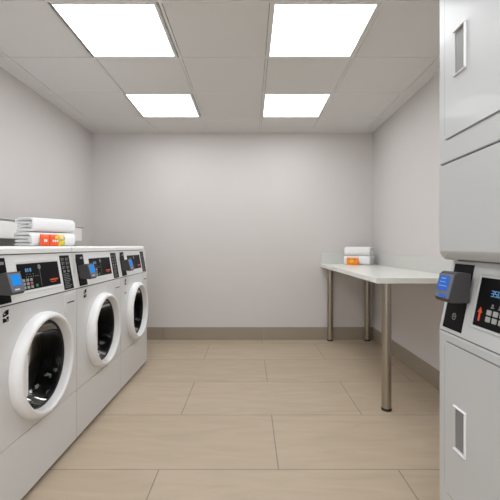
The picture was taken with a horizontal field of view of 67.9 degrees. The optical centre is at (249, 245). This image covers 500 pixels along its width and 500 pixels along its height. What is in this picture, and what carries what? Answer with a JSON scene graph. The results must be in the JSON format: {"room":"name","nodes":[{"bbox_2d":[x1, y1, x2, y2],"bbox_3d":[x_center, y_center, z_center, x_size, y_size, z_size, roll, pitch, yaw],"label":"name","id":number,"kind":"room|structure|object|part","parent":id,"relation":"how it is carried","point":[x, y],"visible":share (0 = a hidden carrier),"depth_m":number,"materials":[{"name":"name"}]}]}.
{"room":"laundry","nodes":[
{"label":"laundry","id":0,"kind":"room"},
{"bbox_2d":[0,67,91,245],"bbox_3d":[-1.905,-0.168,1.085,0.100,2.536,6.770,0,0,0],"label":"wall","id":1,"kind":"structure","parent":0,"point":[46,154],"depth_m":3.29,"materials":[{"name":"paint"}]},
{"bbox_2d":[0,239,18,245],"bbox_3d":[-1.845,0.443,1.630,0.020,0.995,4.460,0,0,0],"label":"trim","id":2,"kind":"structure","parent":1,"relation":"attached to","point":[3,242],"depth_m":2.82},
{"bbox_2d":[0,220,81,240],"bbox_3d":[-1.810,-0.119,1.650,0.090,0.128,4.500,0,0,0],"label":"trim","id":3,"kind":"structure","parent":1,"relation":"attached to","point":[7,228],"depth_m":2.74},
{"bbox_2d":[0,218,83,227],"bbox_3d":[-1.806,-0.190,1.667,0.098,0.014,4.535,0,0,0],"label":"trim","id":4,"kind":"structure","parent":1,"relation":"attached to","point":[0,218],"depth_m":2.73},
{"bbox_2d":[0,0,439,132],"bbox_3d":[-0.205,-1.385,1.085,3.300,0.102,6.570,0,0,0],"label":"ceiling","id":5,"kind":"structure","parent":0,"point":[221,46],"depth_m":2.80,"materials":[{"name":"tile"}]},
{"bbox_2d":[48,2,176,57],"bbox_3d":[-0.814,-1.345,2.336,0.596,0.021,0.596,0,0,0],"label":"recessed light","id":6,"kind":"object","parent":5,"relation":"in","point":[107,29],"visible":0.91,"depth_m":2.29,"materials":[{"name":"white plastic"}]},
{"bbox_2d":[124,94,199,116],"bbox_3d":[-0.814,-1.345,3.559,0.596,0.021,0.596,0,0,0],"label":"recessed light","id":7,"kind":"object","parent":5,"relation":"in","point":[148,105],"visible":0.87,"depth_m":3.53,"materials":[{"name":"white plastic"}]},
{"bbox_2d":[262,94,331,116],"bbox_3d":[0.421,-1.345,3.559,0.596,0.021,0.596,0,0,0],"label":"recessed light","id":8,"kind":"object","parent":5,"relation":"in","point":[274,105],"visible":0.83,"depth_m":3.53,"materials":[{"name":"white plastic"}]},
{"bbox_2d":[267,2,380,57],"bbox_3d":[0.421,-1.345,2.336,0.596,0.021,0.596,0,0,0],"label":"recessed light","id":9,"kind":"object","parent":5,"relation":"in","point":[298,29],"visible":0.87,"depth_m":2.29,"materials":[{"name":"white plastic"}]},
{"bbox_2d":[21,340,439,499],"bbox_3d":[-0.205,1.150,1.085,3.500,0.100,6.770,0,0,0],"label":"floor","id":10,"kind":"structure","parent":0,"point":[199,419],"depth_m":2.24,"materials":[{"name":"tile"}]},
{"bbox_2d":[0,246,76,499],"bbox_3d":[-1.323,0.551,1.730,0.823,1.098,0.704,0,0,0],"label":"washing machine","id":11,"kind":"object","parent":10,"relation":"on","point":[38,293],"visible":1,"depth_m":1.69,"materials":[{"name":"white metal"}]},
{"bbox_3d":[-0.988,0.139,1.466,0.034,0.182,0.102,0,0,0],"label":"reader plate","id":12,"kind":"part","parent":11,"relation":"part of","materials":[{"name":"black plastic"}]},
{"bbox_3d":[-0.943,0.544,1.544,0.022,0.172,0.039,0,0,0],"label":"door handle","id":13,"kind":"part","parent":11,"relation":"part of","materials":[{"name":"white plastic"}]},
{"bbox_3d":[-1.367,0.018,1.730,0.735,0.032,0.704,0,0,0],"label":"lid","id":14,"kind":"part","parent":11,"relation":"part of","materials":[{"name":"metal"}]},
{"bbox_3d":[-0.978,0.944,1.730,0.012,0.269,0.704,0,0,0],"label":"panel","id":15,"kind":"part","parent":11,"relation":"part of","materials":[{"name":"white metal"}]},
{"bbox_3d":[-0.988,0.135,1.755,0.028,0.142,0.364,0,0,0],"label":"display frame","id":16,"kind":"part","parent":11,"relation":"part of","materials":[{"name":"white plastic"}]},
{"bbox_3d":[-0.978,0.524,1.730,0.012,0.563,0.704,0,0,0],"label":"panel","id":17,"kind":"part","parent":11,"relation":"part of","materials":[{"name":"white metal"}]},
{"bbox_3d":[-0.989,0.136,1.754,0.022,0.117,0.338,0,0,0],"label":"display panel","id":18,"kind":"part","parent":11,"relation":"part of","materials":[{"name":"black plastic"}]},
{"bbox_3d":[-0.952,0.544,1.730,0.060,0.475,0.475,0,0,0],"label":"door","id":19,"kind":"part","parent":11,"relation":"part of","materials":[{"name":"white plastic"}]},
{"bbox_3d":[-1.024,0.544,1.730,0.108,0.381,0.381,0,0,0],"label":"door glass","id":20,"kind":"part","parent":11,"relation":"part of","materials":[{"name":"black glass"}]},
{"bbox_2d":[14,232,75,245],"bbox_3d":[-1.500,-0.049,2.733,0.209,0.100,0.365,0,0,26],"label":"folded towel","id":21,"kind":"object","parent":11,"relation":"on","point":[25,238],"visible":0.56,"depth_m":2.59,"materials":[{"name":"fabric"}]},
{"bbox_2d":[15,217,74,232],"bbox_3d":[-1.495,-0.151,2.735,0.193,0.100,0.361,0,0,25],"label":"folded towel","id":22,"kind":"object","parent":21,"relation":"on","point":[29,224],"visible":0.98,"depth_m":2.63,"materials":[{"name":"fabric"}]},
{"bbox_2d":[40,234,64,245],"bbox_3d":[-1.406,-0.041,2.647,0.034,0.084,0.190,0,0,26],"label":"packet","id":23,"kind":"object","parent":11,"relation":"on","point":[45,239],"visible":0.95,"depth_m":2.63,"materials":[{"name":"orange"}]},
{"bbox_2d":[69,246,120,437],"bbox_3d":[-1.323,0.551,2.440,0.823,1.098,0.704,0,0,0],"label":"washing machine","id":24,"kind":"object","parent":10,"relation":"on","point":[96,268],"visible":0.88,"depth_m":2.34,"materials":[{"name":"white metal"}]},
{"bbox_3d":[-0.988,0.139,2.176,0.034,0.182,0.102,0,0,0],"label":"reader plate","id":25,"kind":"part","parent":24,"relation":"part of","materials":[{"name":"black plastic"}]},
{"bbox_3d":[-1.367,0.018,2.440,0.735,0.032,0.704,0,0,0],"label":"lid","id":26,"kind":"part","parent":24,"relation":"part of","materials":[{"name":"metal"}]},
{"bbox_3d":[-0.978,0.944,2.440,0.012,0.269,0.704,0,0,0],"label":"panel","id":27,"kind":"part","parent":24,"relation":"part of","materials":[{"name":"white metal"}]},
{"bbox_3d":[-0.978,0.524,2.440,0.012,0.563,0.704,0,0,0],"label":"panel","id":28,"kind":"part","parent":24,"relation":"part of","materials":[{"name":"white metal"}]},
{"bbox_3d":[-0.989,0.136,2.464,0.022,0.117,0.338,0,0,0],"label":"display panel","id":29,"kind":"part","parent":24,"relation":"part of","materials":[{"name":"black plastic"}]},
{"bbox_3d":[-0.988,0.135,2.465,0.028,0.142,0.364,0,0,0],"label":"display frame","id":30,"kind":"part","parent":24,"relation":"part of","materials":[{"name":"white plastic"}]},
{"bbox_3d":[-0.952,0.544,2.440,0.060,0.475,0.475,0,0,0],"label":"door","id":31,"kind":"part","parent":24,"relation":"part of","materials":[{"name":"white plastic"}]},
{"bbox_3d":[-1.024,0.544,2.440,0.108,0.381,0.381,0,0,0],"label":"door glass","id":32,"kind":"part","parent":24,"relation":"part of","materials":[{"name":"black glass"}]},
{"bbox_2d":[116,246,147,388],"bbox_3d":[-1.323,0.551,3.150,0.823,1.098,0.704,0,0,0],"label":"washing machine","id":33,"kind":"object","parent":10,"relation":"on","point":[132,266],"visible":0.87,"depth_m":3.05,"materials":[{"name":"white metal"}]},
{"bbox_3d":[-0.988,0.139,2.886,0.034,0.182,0.102,0,0,0],"label":"reader plate","id":34,"kind":"part","parent":33,"relation":"part of","materials":[{"name":"black plastic"}]},
{"bbox_3d":[-1.367,0.018,3.150,0.735,0.032,0.704,0,0,0],"label":"lid","id":35,"kind":"part","parent":33,"relation":"part of","materials":[{"name":"metal"}]},
{"bbox_3d":[-0.978,0.944,3.150,0.012,0.269,0.704,0,0,0],"label":"panel","id":36,"kind":"part","parent":33,"relation":"part of","materials":[{"name":"white metal"}]},
{"bbox_3d":[-0.978,0.524,3.150,0.012,0.563,0.704,0,0,0],"label":"panel","id":37,"kind":"part","parent":33,"relation":"part of","materials":[{"name":"white metal"}]},
{"bbox_3d":[-0.989,0.136,3.174,0.022,0.117,0.338,0,0,0],"label":"display panel","id":38,"kind":"part","parent":33,"relation":"part of","materials":[{"name":"black plastic"}]},
{"bbox_3d":[-0.952,0.544,3.150,0.060,0.475,0.475,0,0,0],"label":"door","id":39,"kind":"part","parent":33,"relation":"part of","materials":[{"name":"white plastic"}]},
{"bbox_3d":[-1.024,0.544,3.150,0.108,0.381,0.381,0,0,0],"label":"door glass","id":40,"kind":"part","parent":33,"relation":"part of","materials":[{"name":"black glass"}]},
{"bbox_2d":[321,253,453,411],"bbox_3d":[1.138,0.594,3.405,0.612,1.012,1.930,0,0,0],"label":"side table","id":41,"kind":"object","parent":10,"relation":"on","point":[386,270],"visible":0.77,"depth_m":2.93,"materials":[{"name":"white laminate"}]},
{"bbox_3d":[0.930,0.669,4.315,0.090,0.845,0.090,0,0,0],"label":"leg","id":42,"kind":"part","parent":41,"relation":"part of","materials":[{"name":"metal"}]},
{"bbox_2d":[347,257,358,264],"bbox_3d":[1.137,0.169,4.124,0.138,0.082,0.034,0,0,38],"label":"packet","id":43,"kind":"object","parent":41,"relation":"on","point":[350,260],"visible":0.99,"depth_m":4.11,"materials":[{"name":"orange"}]},
{"bbox_2d":[344,256,373,264],"bbox_3d":[1.228,0.159,4.193,0.308,0.100,0.171,0,0,38],"label":"folded towel","id":44,"kind":"object","parent":41,"relation":"on","point":[363,260],"visible":0.63,"depth_m":4.10,"materials":[{"name":"fabric"}]},
{"bbox_2d":[344,247,373,255],"bbox_3d":[1.231,0.057,4.194,0.300,0.100,0.160,0,0,36],"label":"folded towel","id":45,"kind":"object","parent":44,"relation":"on","point":[357,251],"visible":1,"depth_m":4.13,"materials":[{"name":"fabric"}]},
{"bbox_3d":[1.362,0.669,4.315,0.090,0.845,0.090,0,0,0],"label":"leg","id":46,"kind":"part","parent":41,"relation":"part of","materials":[{"name":"metal"}]},
{"bbox_3d":[0.916,0.669,2.495,0.090,0.845,0.090,0,0,0],"label":"leg","id":47,"kind":"part","parent":41,"relation":"part of","materials":[{"name":"metal"}]},
{"bbox_2d":[434,0,499,499],"bbox_3d":[1.040,0.030,1.055,0.760,2.140,0.690,0,0,0],"label":"dryer","id":48,"kind":"object","parent":10,"relation":"on","point":[469,172],"visible":1,"depth_m":1.21,"materials":[{"name":"metal"}]},
{"bbox_3d":[0.738,0.180,1.317,0.050,0.232,0.119,0,0,0],"label":"reader plate","id":49,"kind":"part","parent":48,"relation":"part of","materials":[{"name":"black plastic"}]},
{"bbox_3d":[0.706,-0.663,1.252,0.011,0.158,0.072,0,0,0],"label":"door handle","id":50,"kind":"part","parent":48,"relation":"part of","materials":[{"name":"white plastic"}]},
{"bbox_3d":[0.706,0.625,1.252,0.011,0.153,0.072,0,0,0],"label":"door handle","id":51,"kind":"part","parent":48,"relation":"part of","materials":[{"name":"white plastic"}]},
{"bbox_3d":[0.710,-0.653,1.048,0.004,0.533,0.607,0,0,0],"label":"door","id":52,"kind":"part","parent":48,"relation":"part of","materials":[{"name":"metal"}]},
{"bbox_3d":[0.710,0.617,1.048,0.004,0.537,0.607,0,0,0],"label":"door","id":53,"kind":"part","parent":48,"relation":"part of","materials":[{"name":"metal"}]},
{"bbox_3d":[0.738,0.175,1.034,0.039,0.175,0.365,0,0,0],"label":"display frame","id":54,"kind":"part","parent":48,"relation":"part of","materials":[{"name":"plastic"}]},
{"bbox_3d":[0.738,0.178,1.035,0.034,0.153,0.342,0,0,0],"label":"display panel","id":55,"kind":"part","parent":48,"relation":"part of","materials":[{"name":"black plastic"}]},
{"bbox_2d":[92,133,372,326],"bbox_3d":[-0.205,-0.168,4.420,3.300,2.536,0.100,0,0,0],"label":"wall","id":56,"kind":"structure","parent":0,"point":[233,229],"depth_m":4.37,"materials":[{"name":"paint"}]},
{"bbox_2d":[147,327,371,339],"bbox_3d":[-0.205,1.026,4.364,3.298,0.147,0.012,0,0,0],"label":"baseboard","id":57,"kind":"structure","parent":56,"relation":"attached to","point":[153,333],"depth_m":4.36,"materials":[{"name":"tile"}]},
{"bbox_2d":[373,71,444,370],"bbox_3d":[1.495,-0.168,1.085,0.100,2.536,6.770,0,0,0],"label":"wall","id":58,"kind":"structure","parent":0,"point":[406,147],"depth_m":3.33,"materials":[{"name":"paint"}]},
{"bbox_2d":[372,327,439,390],"bbox_3d":[1.439,1.026,1.079,0.012,0.147,6.556,0,0,0],"label":"baseboard","id":59,"kind":"structure","parent":58,"relation":"attached to","point":[430,374],"depth_m":3.26,"materials":[{"name":"tile"}]}
]}

